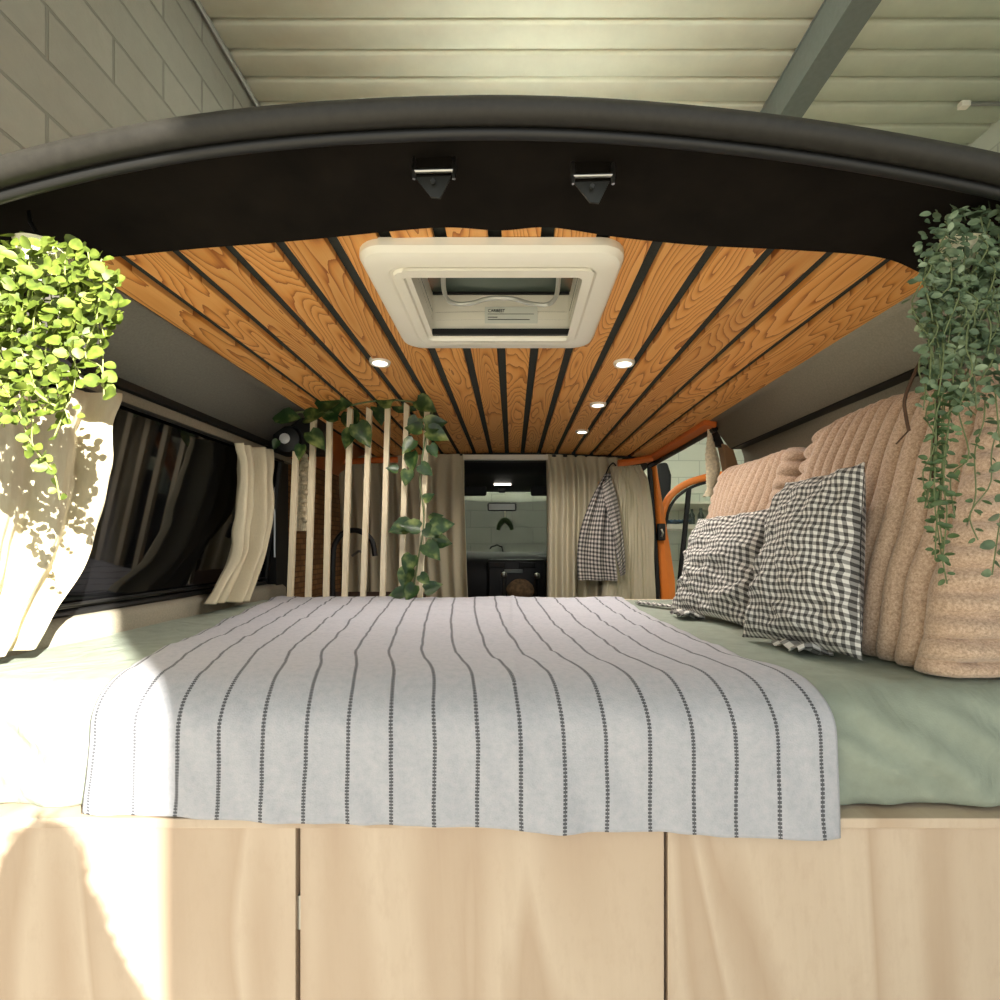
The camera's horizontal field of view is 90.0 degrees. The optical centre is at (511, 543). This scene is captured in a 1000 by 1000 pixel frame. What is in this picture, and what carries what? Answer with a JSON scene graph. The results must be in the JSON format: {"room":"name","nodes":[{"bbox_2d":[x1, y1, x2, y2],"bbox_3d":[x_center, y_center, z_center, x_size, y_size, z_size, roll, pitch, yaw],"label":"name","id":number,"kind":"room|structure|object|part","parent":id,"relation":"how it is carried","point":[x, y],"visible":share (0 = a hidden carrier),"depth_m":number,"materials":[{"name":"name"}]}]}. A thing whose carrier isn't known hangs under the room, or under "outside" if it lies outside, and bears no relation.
{"room":"vehicle interior","nodes":[
{"label":"vehicle interior","id":0,"kind":"room"},
{"bbox_2d":[0,0,254,154],"bbox_3d":[-1.830,-1.425,2.000,0.200,5.550,8.400,0,0,0],"label":"wall","id":1,"kind":"structure","parent":0,"point":[69,68],"depth_m":2.11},
{"bbox_2d":[193,0,259,106],"bbox_3d":[-1.712,-2.942,1.900,0.039,0.058,8.200,0,0,0],"label":"trim","id":2,"kind":"structure","parent":1,"relation":"attached to","point":[199,5],"depth_m":2.97,"materials":[{"name":"silver metal"}]},
{"bbox_2d":[0,584,285,658],"bbox_3d":[-0.917,0.550,1.325,0.071,0.799,1.250,0,0,0],"label":"sill","id":3,"kind":"structure","parent":0,"point":[64,630],"depth_m":1.16,"materials":[{"name":"grey fabric"}]},
{"bbox_2d":[17,276,304,440],"bbox_3d":[-0.812,-0.410,1.310,0.183,0.120,1.039,0,0,0],"label":"wall","id":4,"kind":"structure","parent":0,"point":[148,351],"depth_m":1.22,"materials":[{"name":"grey fabric"}]},
{"bbox_2d":[2,369,282,618],"bbox_3d":[-0.909,-0.082,1.355,0.079,0.478,1.110,0,0,0],"label":"window","id":5,"kind":"structure","parent":4,"relation":"in","point":[163,533],"depth_m":1.30,"materials":[{"name":"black glass"}]},
{"bbox_3d":[-0.909,-0.082,1.355,0.078,0.478,1.110,0,0,0],"label":"frame","id":6,"kind":"part","parent":5,"relation":"part of","materials":[{"name":"black plastic"}]},
{"bbox_2d":[1,347,291,463],"bbox_3d":[-0.889,-0.334,1.370,0.032,0.032,1.260,0,0,0],"label":"trim","id":7,"kind":"structure","parent":4,"relation":"attached to","point":[129,398],"depth_m":1.31,"materials":[{"name":"grey fabric"}]},
{"bbox_2d":[24,345,269,445],"bbox_3d":[-0.885,-0.361,1.355,0.026,0.019,1.090,0,0,0],"label":"trim","id":8,"kind":"structure","parent":4,"relation":"attached to","point":[121,384],"depth_m":1.28,"materials":[{"name":"black plastic"}]},
{"bbox_2d":[273,488,275,556],"bbox_3d":[-0.900,-0.115,1.895,0.007,0.330,0.008,0,0,0],"label":"trim","id":9,"kind":"structure","parent":4,"relation":"attached to","point":[274,521],"depth_m":1.89,"materials":[{"name":"silver metal"}]},
{"bbox_2d":[273,426,301,453],"bbox_3d":[-0.821,-0.401,1.800,0.126,0.155,0.064,0,0,18],"label":"wall lamp","id":10,"kind":"object","parent":4,"relation":"attached to","point":[289,436],"visible":0.84,"depth_m":1.78,"materials":[{"name":"black plastic"}]},
{"bbox_3d":[-0.806,-0.374,1.783,0.042,0.043,0.040,0,0,19],"label":"globe","id":11,"kind":"part","parent":10,"relation":"part of","materials":[{"name":"white glass"}]},
{"bbox_2d":[265,417,325,595],"bbox_3d":[-0.845,0.225,1.900,0.250,1.450,0.200,0,0,0],"label":"trim","id":12,"kind":"structure","parent":4,"relation":"attached to","point":[278,571],"depth_m":1.93,"materials":[{"name":"black plastic"}]},
{"bbox_2d":[296,452,308,530],"bbox_3d":[-0.770,-0.202,1.848,0.056,0.308,0.042,0,0,36],"label":"macrame hanging","id":13,"kind":"object","parent":4,"relation":"hanging from","point":[302,505],"visible":0.87,"depth_m":1.84,"materials":[{"name":"beige fabric"}]},
{"bbox_2d":[288,458,341,596],"bbox_3d":[-0.955,0.225,2.345,0.050,1.450,0.830,0,0,0],"label":"wall tiles","id":14,"kind":"structure","parent":4,"relation":"attached to","point":[301,536],"depth_m":2.40,"materials":[{"name":"brown tile"}]},
{"bbox_2d":[102,227,923,456],"bbox_3d":[0.011,-0.497,1.773,1.527,0.065,1.974,0,0,0],"label":"ceiling","id":15,"kind":"structure","parent":0,"point":[704,329],"depth_m":1.17,"materials":[{"name":"brown wood"}]},
{"bbox_2d":[369,357,390,367],"bbox_3d":[-0.357,-0.492,1.352,0.058,0.012,0.058,0,0,0],"label":"recessed light","id":16,"kind":"object","parent":15,"relation":"in","point":[377,362],"visible":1,"depth_m":1.34,"materials":[{"name":"white plastic"}]},
{"bbox_2d":[373,361,386,365],"bbox_3d":[-0.357,-0.488,1.352,0.040,0.002,0.040,0,0,-38],"label":"diffuser","id":17,"kind":"object","parent":16,"relation":"attached to","point":[375,363],"depth_m":1.35,"materials":[{"name":"beige plastic"}]},
{"bbox_2d":[359,237,623,347],"bbox_3d":[-0.035,-0.527,1.018,0.451,0.119,0.409,0,0,0],"label":"ceiling vent","id":18,"kind":"object","parent":15,"relation":"in","point":[485,292],"visible":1,"depth_m":0.98,"materials":[{"name":"white plastic"}]},
{"bbox_3d":[-0.034,-0.484,1.014,0.352,0.032,0.316,0,0,0],"label":"frame","id":19,"kind":"part","parent":18,"relation":"part of","materials":[{"name":"white plastic"}]},
{"bbox_3d":[-0.025,-0.579,1.004,0.330,0.016,0.292,0,0,0],"label":"lid","id":20,"kind":"part","parent":18,"relation":"part of","materials":[{"name":"grey plastic"}]},
{"bbox_3d":[-0.022,-0.489,0.963,0.228,0.009,0.129,0,0,0],"label":"handle","id":21,"kind":"part","parent":18,"relation":"part of","materials":[{"name":"grey plastic"}]},
{"bbox_2d":[463,455,547,459],"bbox_3d":[-0.035,-0.465,2.685,0.454,0.027,0.030,0,0,0],"label":"trim","id":22,"kind":"structure","parent":15,"relation":"attached to","point":[465,457],"depth_m":2.67,"materials":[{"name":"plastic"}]},
{"bbox_2d":[440,451,629,461],"bbox_3d":[-0.050,-0.506,2.757,1.700,0.108,0.025,0,0,0],"label":"trim","id":23,"kind":"structure","parent":15,"relation":"attached to","point":[473,452],"depth_m":2.75,"materials":[{"name":"beige wood"}]},
{"bbox_2d":[575,429,588,433],"bbox_3d":[0.306,-0.492,2.187,0.058,0.012,0.058,0,0,0],"label":"recessed light","id":24,"kind":"object","parent":15,"relation":"in","point":[587,430],"visible":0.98,"depth_m":2.18,"materials":[{"name":"white plastic"}]},
{"bbox_2d":[590,402,605,407],"bbox_3d":[0.303,-0.492,1.763,0.058,0.012,0.058,0,0,0],"label":"recessed light","id":25,"kind":"object","parent":15,"relation":"in","point":[593,404],"visible":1,"depth_m":1.75,"materials":[{"name":"white plastic"}]},
{"bbox_2d":[613,358,634,368],"bbox_3d":[0.304,-0.492,1.359,0.058,0.012,0.058,0,0,0],"label":"recessed light","id":26,"kind":"object","parent":15,"relation":"in","point":[622,363],"visible":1,"depth_m":1.35,"materials":[{"name":"white plastic"}]},
{"bbox_2d":[617,362,630,366],"bbox_3d":[0.304,-0.488,1.359,0.040,0.002,0.040,0,0,38],"label":"diffuser","id":27,"kind":"object","parent":26,"relation":"attached to","point":[619,364],"depth_m":1.36,"materials":[{"name":"beige plastic"}]},
{"bbox_2d":[507,492,525,500],"bbox_3d":[0.050,-0.825,5.930,0.220,4.350,0.140,0,0,0],"label":"wall pier","id":28,"kind":"object","parent":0,"point":[511,496],"depth_m":5.86,"materials":[{"name":"white paint"}]},
{"bbox_2d":[200,0,999,145],"bbox_3d":[0.860,-2.992,2.558,5.200,0.060,10.079,0,0,0],"label":"ceiling","id":29,"kind":"structure","parent":0,"point":[908,70],"depth_m":3.02,"materials":[{"name":"beige metal"}]},
{"bbox_2d":[760,0,881,117],"bbox_3d":[1.775,-2.842,1.750,0.150,0.245,8.500,0,0,0],"label":"steel beam","id":30,"kind":"structure","parent":29,"relation":"attached to","point":[836,24],"depth_m":2.84,"materials":[{"name":"grey metal"}]},
{"bbox_2d":[957,100,999,109],"bbox_3d":[3.435,-2.914,3.311,0.963,0.070,0.062,0,0,0],"label":"conduit pipe","id":31,"kind":"object","parent":29,"relation":"attached to","point":[964,104],"visible":1,"depth_m":3.32,"materials":[{"name":"silver metal"}]},
{"bbox_2d":[465,436,743,593],"bbox_3d":[0.835,-0.875,6.100,5.530,4.450,0.200,0,0,0],"label":"wall","id":32,"kind":"structure","parent":0,"point":[689,463],"depth_m":6.00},
{"bbox_2d":[670,502,710,513],"bbox_3d":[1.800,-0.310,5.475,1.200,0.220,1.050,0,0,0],"label":"wall shelf","id":33,"kind":"object","parent":32,"relation":"attached to","point":[677,506],"visible":0.07,"depth_m":5.33,"materials":[{"name":"white wood"}]},
{"bbox_2d":[657,463,670,518],"bbox_3d":[1.285,-0.440,4.260,0.117,0.494,0.120,0,0,0],"label":"jacket","id":34,"kind":"object","parent":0,"point":[664,475],"visible":0.44,"depth_m":4.20,"materials":[{"name":"black fabric"}]},
{"bbox_2d":[710,287,999,462],"bbox_3d":[0.829,0.240,1.361,0.170,1.420,1.139,0,0,0],"label":"wall","id":35,"kind":"structure","parent":0,"point":[880,350],"depth_m":1.27,"materials":[{"name":"grey paint"}]},
{"bbox_2d":[731,335,999,448],"bbox_3d":[0.871,-0.369,1.370,0.050,0.006,1.120,0,0,0],"label":"trim","id":36,"kind":"structure","parent":35,"relation":"attached to","point":[905,376],"depth_m":1.31,"materials":[{"name":"black plastic"}]},
{"bbox_2d":[967,119,999,152],"bbox_3d":[3.250,-0.875,1.600,0.700,4.450,9.200,0,0,0],"label":"wall","id":37,"kind":"structure","parent":0,"point":[989,140],"depth_m":3.55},
{"bbox_3d":[0.000,1.400,1.000,16.000,0.100,16.000,0,0,0],"label":"floor","id":38,"kind":"structure","parent":0,"visible":0},
{"bbox_2d":[0,95,999,598],"bbox_3d":[0.000,0.393,2.435,1.983,1.909,3.730,0,0,0],"label":"camper van","id":39,"kind":"object","parent":38,"relation":"on","point":[687,174],"depth_m":0.67,"materials":[{"name":"black metal"}]},
{"bbox_2d":[0,210,130,499],"bbox_3d":[-0.611,-0.256,0.644,0.276,0.403,0.113,0,0,0],"label":"trailing plant","id":40,"kind":"object","parent":39,"relation":"hanging from","point":[43,265],"visible":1,"depth_m":0.62,"materials":[{"name":"green plant"}]},
{"bbox_3d":[-0.627,-0.371,0.670,0.062,0.054,0.062,0,0,0],"label":"pot","id":41,"kind":"part","parent":40,"relation":"part of","materials":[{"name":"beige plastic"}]},
{"bbox_2d":[14,370,283,462],"bbox_3d":[-0.860,-0.287,1.279,0.045,0.060,1.242,0,0,-3],"label":"curtain rod","id":42,"kind":"object","parent":39,"relation":"attached to","point":[124,404],"visible":0.61,"depth_m":1.24,"materials":[{"name":"black metal"}]},
{"bbox_2d":[0,385,121,656],"bbox_3d":[-0.808,-0.060,0.854,0.051,0.490,0.318,0,0,3],"label":"curtain","id":43,"kind":"object","parent":42,"relation":"hanging from","point":[46,541],"visible":0.84,"depth_m":0.86,"materials":[{"name":"beige fabric"}]},
{"bbox_2d":[204,443,274,603],"bbox_3d":[-0.829,-0.073,1.546,0.068,0.509,0.409,0,0,0],"label":"curtain","id":44,"kind":"object","parent":42,"relation":"hanging from","point":[255,501],"visible":1,"depth_m":1.56,"materials":[{"name":"beige fabric"}]},
{"bbox_3d":[-0.596,0.194,1.775,0.792,1.512,1.890,0,0,0],"label":"panel","id":45,"kind":"part","parent":39,"relation":"part of","materials":[{"name":"orange paint"}]},
{"bbox_2d":[317,592,425,597],"bbox_3d":[-0.690,0.590,2.285,0.480,0.680,0.670,0,0,0],"label":"base cabinet","id":46,"kind":"object","parent":39,"relation":"on","point":[350,594],"visible":0.02,"depth_m":2.48,"materials":[{"name":"black wood"}]},
{"bbox_2d":[330,528,377,595],"bbox_3d":[-0.696,0.175,2.200,0.210,0.495,0.024,0,0,0],"label":"tap","id":47,"kind":"object","parent":46,"relation":"on","point":[339,536],"visible":0.63,"depth_m":2.19,"materials":[{"name":"black metal"}]},
{"bbox_3d":[-0.127,-0.490,0.651,0.006,0.031,0.009,0,0,0],"label":"post","id":48,"kind":"part","parent":39,"relation":"part of","materials":[{"name":"black metal"}]},
{"bbox_3d":[-0.101,-0.483,0.656,0.058,0.059,0.020,0,0,0],"label":"latch bracket","id":49,"kind":"part","parent":39,"relation":"part of","materials":[{"name":"black metal"}]},
{"bbox_3d":[-0.103,-0.467,0.656,0.047,0.027,0.008,0,0,0],"label":"plate","id":50,"kind":"part","parent":39,"relation":"part of","materials":[{"name":"grey metal"}]},
{"bbox_3d":[-0.075,-0.490,0.651,0.006,0.031,0.009,0,0,0],"label":"post","id":51,"kind":"part","parent":39,"relation":"part of","materials":[{"name":"black metal"}]},
{"bbox_2d":[488,562,504,567],"bbox_3d":[-0.100,0.138,3.253,0.110,0.035,0.017,0,0,0],"label":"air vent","id":52,"kind":"object","parent":39,"relation":"attached to","point":[490,564],"depth_m":3.25,"materials":[{"name":"black plastic"}]},
{"bbox_2d":[364,454,635,457],"bbox_3d":[-0.092,-0.481,2.710,1.680,0.031,0.012,0,0,0],"label":"curtain rod","id":53,"kind":"object","parent":39,"relation":"attached to","point":[607,456],"visible":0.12,"depth_m":2.71,"materials":[{"name":"black metal"}]},
{"bbox_2d":[339,454,467,597],"bbox_3d":[-0.572,0.124,2.702,0.714,1.220,0.090,0,0,0],"label":"curtain","id":54,"kind":"object","parent":53,"relation":"hanging from","point":[446,483],"visible":0.41,"depth_m":2.70,"materials":[{"name":"beige fabric"}]},
{"bbox_2d":[546,454,621,597],"bbox_3d":[0.410,0.124,2.699,0.455,1.221,0.077,0,0,0],"label":"curtain","id":55,"kind":"object","parent":53,"relation":"hanging from","point":[571,481],"visible":0.45,"depth_m":2.69,"materials":[{"name":"beige fabric"}]},
{"bbox_2d":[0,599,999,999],"bbox_3d":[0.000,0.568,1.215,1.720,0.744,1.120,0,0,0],"label":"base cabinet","id":56,"kind":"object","parent":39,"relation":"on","point":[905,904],"visible":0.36,"depth_m":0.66,"materials":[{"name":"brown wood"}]},
{"bbox_3d":[-0.553,0.657,0.672,0.534,0.566,0.020,0,0,0],"label":"door","id":57,"kind":"part","parent":56,"relation":"part of","materials":[{"name":"brown wood"}]},
{"bbox_3d":[-0.284,0.492,0.672,0.006,0.045,0.008,0,0,0],"label":"hinge plate","id":58,"kind":"part","parent":56,"relation":"part of","materials":[{"name":"silver metal"}]},
{"bbox_3d":[-0.040,0.657,0.672,0.482,0.566,0.020,0,0,0],"label":"door","id":59,"kind":"part","parent":56,"relation":"part of","materials":[{"name":"brown wood"}]},
{"bbox_2d":[0,600,999,806],"bbox_3d":[0.010,0.276,1.200,1.770,0.164,1.100,0,0,0],"label":"mattress","id":60,"kind":"object","parent":56,"relation":"on","point":[905,734],"visible":0.32,"depth_m":0.68,"materials":[{"name":"green fabric"}]},
{"bbox_2d":[287,402,429,597],"bbox_3d":[-0.562,-0.139,1.735,0.555,0.708,0.018,0,0,0],"label":"screen","id":61,"kind":"object","parent":60,"relation":"on","point":[350,412],"visible":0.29,"depth_m":1.73,"materials":[{"name":"brown wood"}]},
{"bbox_2d":[272,393,454,599],"bbox_3d":[-0.501,-0.186,1.711,0.623,0.755,0.150,0,0,0],"label":"pothos vine","id":62,"kind":"object","parent":61,"relation":"hanging from","point":[361,430],"visible":0.95,"depth_m":1.68,"materials":[{"name":"green plant"}]},
{"bbox_3d":[-0.536,-0.154,1.695,0.536,0.678,0.027,0,0,-1],"label":"stem","id":63,"kind":"part","parent":62,"relation":"part of","materials":[{"name":"green plant"}]},
{"bbox_2d":[82,595,840,840],"bbox_3d":[-0.201,0.279,1.189,1.258,0.207,1.124,0,0,0],"label":"blanket","id":64,"kind":"object","parent":60,"relation":"on","point":[561,716],"visible":0.99,"depth_m":0.65,"materials":[{"name":"fabric"}]},
{"bbox_2d":[635,508,768,625],"bbox_3d":[0.498,0.057,1.385,0.176,0.282,0.514,0,0,-10],"label":"pillow","id":65,"kind":"object","parent":60,"relation":"on","point":[721,552],"visible":0.91,"depth_m":1.22,"materials":[{"name":"fabric"}]},
{"bbox_2d":[706,447,806,518],"bbox_3d":[0.705,-0.029,1.466,0.240,0.451,0.508,0,0,0],"label":"cushion","id":66,"kind":"object","parent":60,"relation":"on","point":[751,486],"visible":0.2,"depth_m":1.37,"materials":[{"name":"beige fabric"}]},
{"bbox_2d":[742,462,865,659],"bbox_3d":[0.549,0.029,0.919,0.157,0.338,0.236,0,0,-15],"label":"pillow","id":67,"kind":"object","parent":60,"relation":"on","point":[806,591],"visible":1,"depth_m":0.86,"materials":[{"name":"fabric"}]},
{"bbox_2d":[795,354,999,677],"bbox_3d":[0.723,-0.049,0.953,0.260,0.490,0.553,0,0,0],"label":"cushion","id":68,"kind":"object","parent":60,"relation":"on","point":[952,629],"visible":0.48,"depth_m":0.78,"materials":[{"name":"beige fabric"}]},
{"bbox_3d":[0.503,0.657,0.672,0.594,0.566,0.020,0,0,0],"label":"door","id":69,"kind":"part","parent":56,"relation":"part of","materials":[{"name":"brown wood"}]},
{"bbox_2d":[487,503,515,510],"bbox_3d":[-0.069,-0.255,3.450,0.200,0.056,0.030,0,0,0],"label":"mirror","id":70,"kind":"object","parent":39,"relation":"attached to","point":[491,506],"depth_m":3.43,"materials":[{"name":"black plastic"}]},
{"bbox_2d":[489,504,514,509],"bbox_3d":[-0.069,-0.255,3.436,0.180,0.042,0.005,0,0,0],"label":"mirror glass","id":71,"kind":"object","parent":39,"relation":"attached to","point":[491,506],"depth_m":3.43,"materials":[{"name":"grey mirror"}]},
{"bbox_2d":[498,488,505,492],"bbox_3d":[-0.069,-0.371,3.455,0.052,0.035,0.050,0,0,0],"label":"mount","id":72,"kind":"object","parent":39,"relation":"attached to","point":[501,490],"depth_m":3.43,"materials":[{"name":"black plastic"}]},
{"bbox_2d":[494,483,510,484],"bbox_3d":[-0.063,-0.398,3.310,0.112,0.016,0.020,0,0,0],"label":"light","id":73,"kind":"object","parent":39,"relation":"attached to","point":[494,483],"depth_m":3.30,"materials":[{"name":"beige plastic"}]},
{"bbox_3d":[-0.050,0.422,3.116,0.024,0.441,0.051,0,0,0],"label":"gear lever","id":74,"kind":"part","parent":39,"relation":"part of","materials":[{"name":"black metal"}]},
{"bbox_3d":[-0.050,0.193,3.100,0.040,0.042,0.040,0,0,0],"label":"knob","id":75,"kind":"part","parent":39,"relation":"part of","materials":[{"name":"silver metal"}]},
{"bbox_2d":[496,517,513,529],"bbox_3d":[-0.048,-0.158,3.400,0.118,0.132,0.040,0,0,0],"label":"ornament","id":76,"kind":"object","parent":39,"relation":"hanging from","point":[503,520],"visible":1,"depth_m":3.39,"materials":[{"name":"green plant"}]},
{"bbox_3d":[0.010,0.177,3.256,0.120,0.025,0.012,0,0,0],"label":"radio panel","id":77,"kind":"part","parent":39,"relation":"part of","materials":[{"name":"grey paint"}]},
{"bbox_2d":[506,579,533,596],"bbox_3d":[0.047,0.642,3.000,0.171,0.868,0.120,0,0,0],"label":"bag","id":78,"kind":"object","parent":39,"relation":"on","point":[517,587],"visible":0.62,"depth_m":2.96,"materials":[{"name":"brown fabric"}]},
{"bbox_2d":[519,562,535,567],"bbox_3d":[0.100,0.138,3.253,0.110,0.035,0.017,0,0,0],"label":"air vent","id":79,"kind":"object","parent":39,"relation":"attached to","point":[521,564],"depth_m":3.25,"materials":[{"name":"black plastic"}]},
{"bbox_3d":[0.155,0.199,3.100,0.040,0.042,0.040,0,0,0],"label":"knob","id":80,"kind":"part","parent":39,"relation":"part of","materials":[{"name":"silver metal"}]},
{"bbox_3d":[0.079,-0.483,0.651,0.006,0.031,0.009,0,0,0],"label":"post","id":81,"kind":"part","parent":39,"relation":"part of","materials":[{"name":"silver metal"}]},
{"bbox_3d":[0.104,-0.461,0.656,0.047,0.027,0.008,0,0,0],"label":"plate","id":82,"kind":"part","parent":39,"relation":"part of","materials":[{"name":"grey metal"}]},
{"bbox_3d":[0.105,-0.477,0.656,0.058,0.059,0.020,0,0,0],"label":"latch bracket","id":83,"kind":"part","parent":39,"relation":"part of","materials":[{"name":"black metal"}]},
{"bbox_2d":[577,462,625,580],"bbox_3d":[0.461,-0.116,2.574,0.250,0.617,0.087,0,0,0],"label":"checked shirt","id":84,"kind":"object","parent":39,"relation":"hanging from","point":[601,533],"visible":1,"depth_m":2.59,"materials":[{"name":"black fabric"}]},
{"bbox_3d":[0.131,-0.483,0.651,0.006,0.031,0.009,0,0,0],"label":"post","id":85,"kind":"part","parent":39,"relation":"part of","materials":[{"name":"silver metal"}]},
{"bbox_2d":[601,465,655,598],"bbox_3d":[0.604,0.151,2.648,0.319,1.140,0.056,0,0,0],"label":"curtain","id":86,"kind":"object","parent":39,"relation":"hanging from","point":[631,484],"visible":0.55,"depth_m":2.65,"materials":[{"name":"beige fabric"}]},
{"bbox_3d":[0.829,0.367,2.729,0.161,1.599,0.102,0,0,0],"label":"door post","id":87,"kind":"part","parent":39,"relation":"part of","materials":[{"name":"orange paint"}]},
{"bbox_3d":[0.747,-0.455,2.340,0.050,0.027,0.920,0,0,0],"label":"door rail","id":88,"kind":"part","parent":39,"relation":"part of","materials":[{"name":"orange"}]},
{"bbox_2d":[662,471,721,592],"bbox_3d":[1.308,0.243,3.010,0.884,1.415,0.080,0,0,0],"label":"door","id":89,"kind":"structure","parent":39,"relation":"attached to","point":[699,480],"depth_m":2.99,"materials":[{"name":"orange paint"}]},
{"bbox_3d":[1.208,-0.094,3.000,0.684,0.741,0.044,0,0,0],"label":"door frame","id":90,"kind":"part","parent":89,"relation":"part of","materials":[{"name":"orange paint"}]},
{"bbox_2d":[702,429,723,496],"bbox_3d":[0.786,-0.332,1.948,0.105,0.301,0.063,0,0,0],"label":"curtain","id":91,"kind":"object","parent":39,"relation":"hanging from","point":[714,440],"visible":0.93,"depth_m":1.92,"materials":[{"name":"beige fabric"}]},
{"bbox_3d":[0.859,-0.165,1.975,0.077,0.455,0.050,0,0,0],"label":"door post","id":92,"kind":"part","parent":39,"relation":"part of","materials":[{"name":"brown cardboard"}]},
{"bbox_2d":[895,201,999,585],"bbox_3d":[0.589,-0.196,0.629,0.231,0.494,0.093,0,0,-7],"label":"trailing plant","id":93,"kind":"object","parent":39,"relation":"hanging from","point":[958,252],"visible":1,"depth_m":0.60,"materials":[{"name":"green plant"}]},
{"bbox_3d":[0.587,-0.382,0.650,0.052,0.046,0.051,0,0,0],"label":"pot","id":94,"kind":"part","parent":93,"relation":"part of","materials":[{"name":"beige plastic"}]},
{"bbox_2d":[667,524,695,530],"bbox_3d":[1.825,0.590,4.600,1.350,1.520,0.600,0,0,0],"label":"workbench","id":95,"kind":"object","parent":38,"relation":"on","point":[670,527],"visible":0.02,"depth_m":4.30,"materials":[{"name":"white plastic"}]},
{"bbox_2d":[667,519,690,523],"bbox_3d":[1.440,-0.199,4.460,0.243,0.036,0.202,0,0,0],"label":"folded cloth","id":96,"kind":"object","parent":95,"relation":"on","point":[674,521],"visible":0.54,"depth_m":4.38,"materials":[{"name":"blue fabric"}]},
{"bbox_2d":[688,509,694,523],"bbox_3d":[1.600,-0.240,4.450,0.054,0.140,0.054,0,0,0],"label":"bottle","id":97,"kind":"object","parent":95,"relation":"on","point":[691,515],"visible":0.78,"depth_m":4.43,"materials":[{"name":"grey"}]},
{"bbox_2d":[697,508,703,520],"bbox_3d":[1.680,-0.245,4.450,0.054,0.150,0.054,0,0,0],"label":"bottle","id":98,"kind":"object","parent":95,"relation":"on","point":[700,515],"visible":0.73,"depth_m":4.43,"materials":[{"name":"grey"}]}
]}

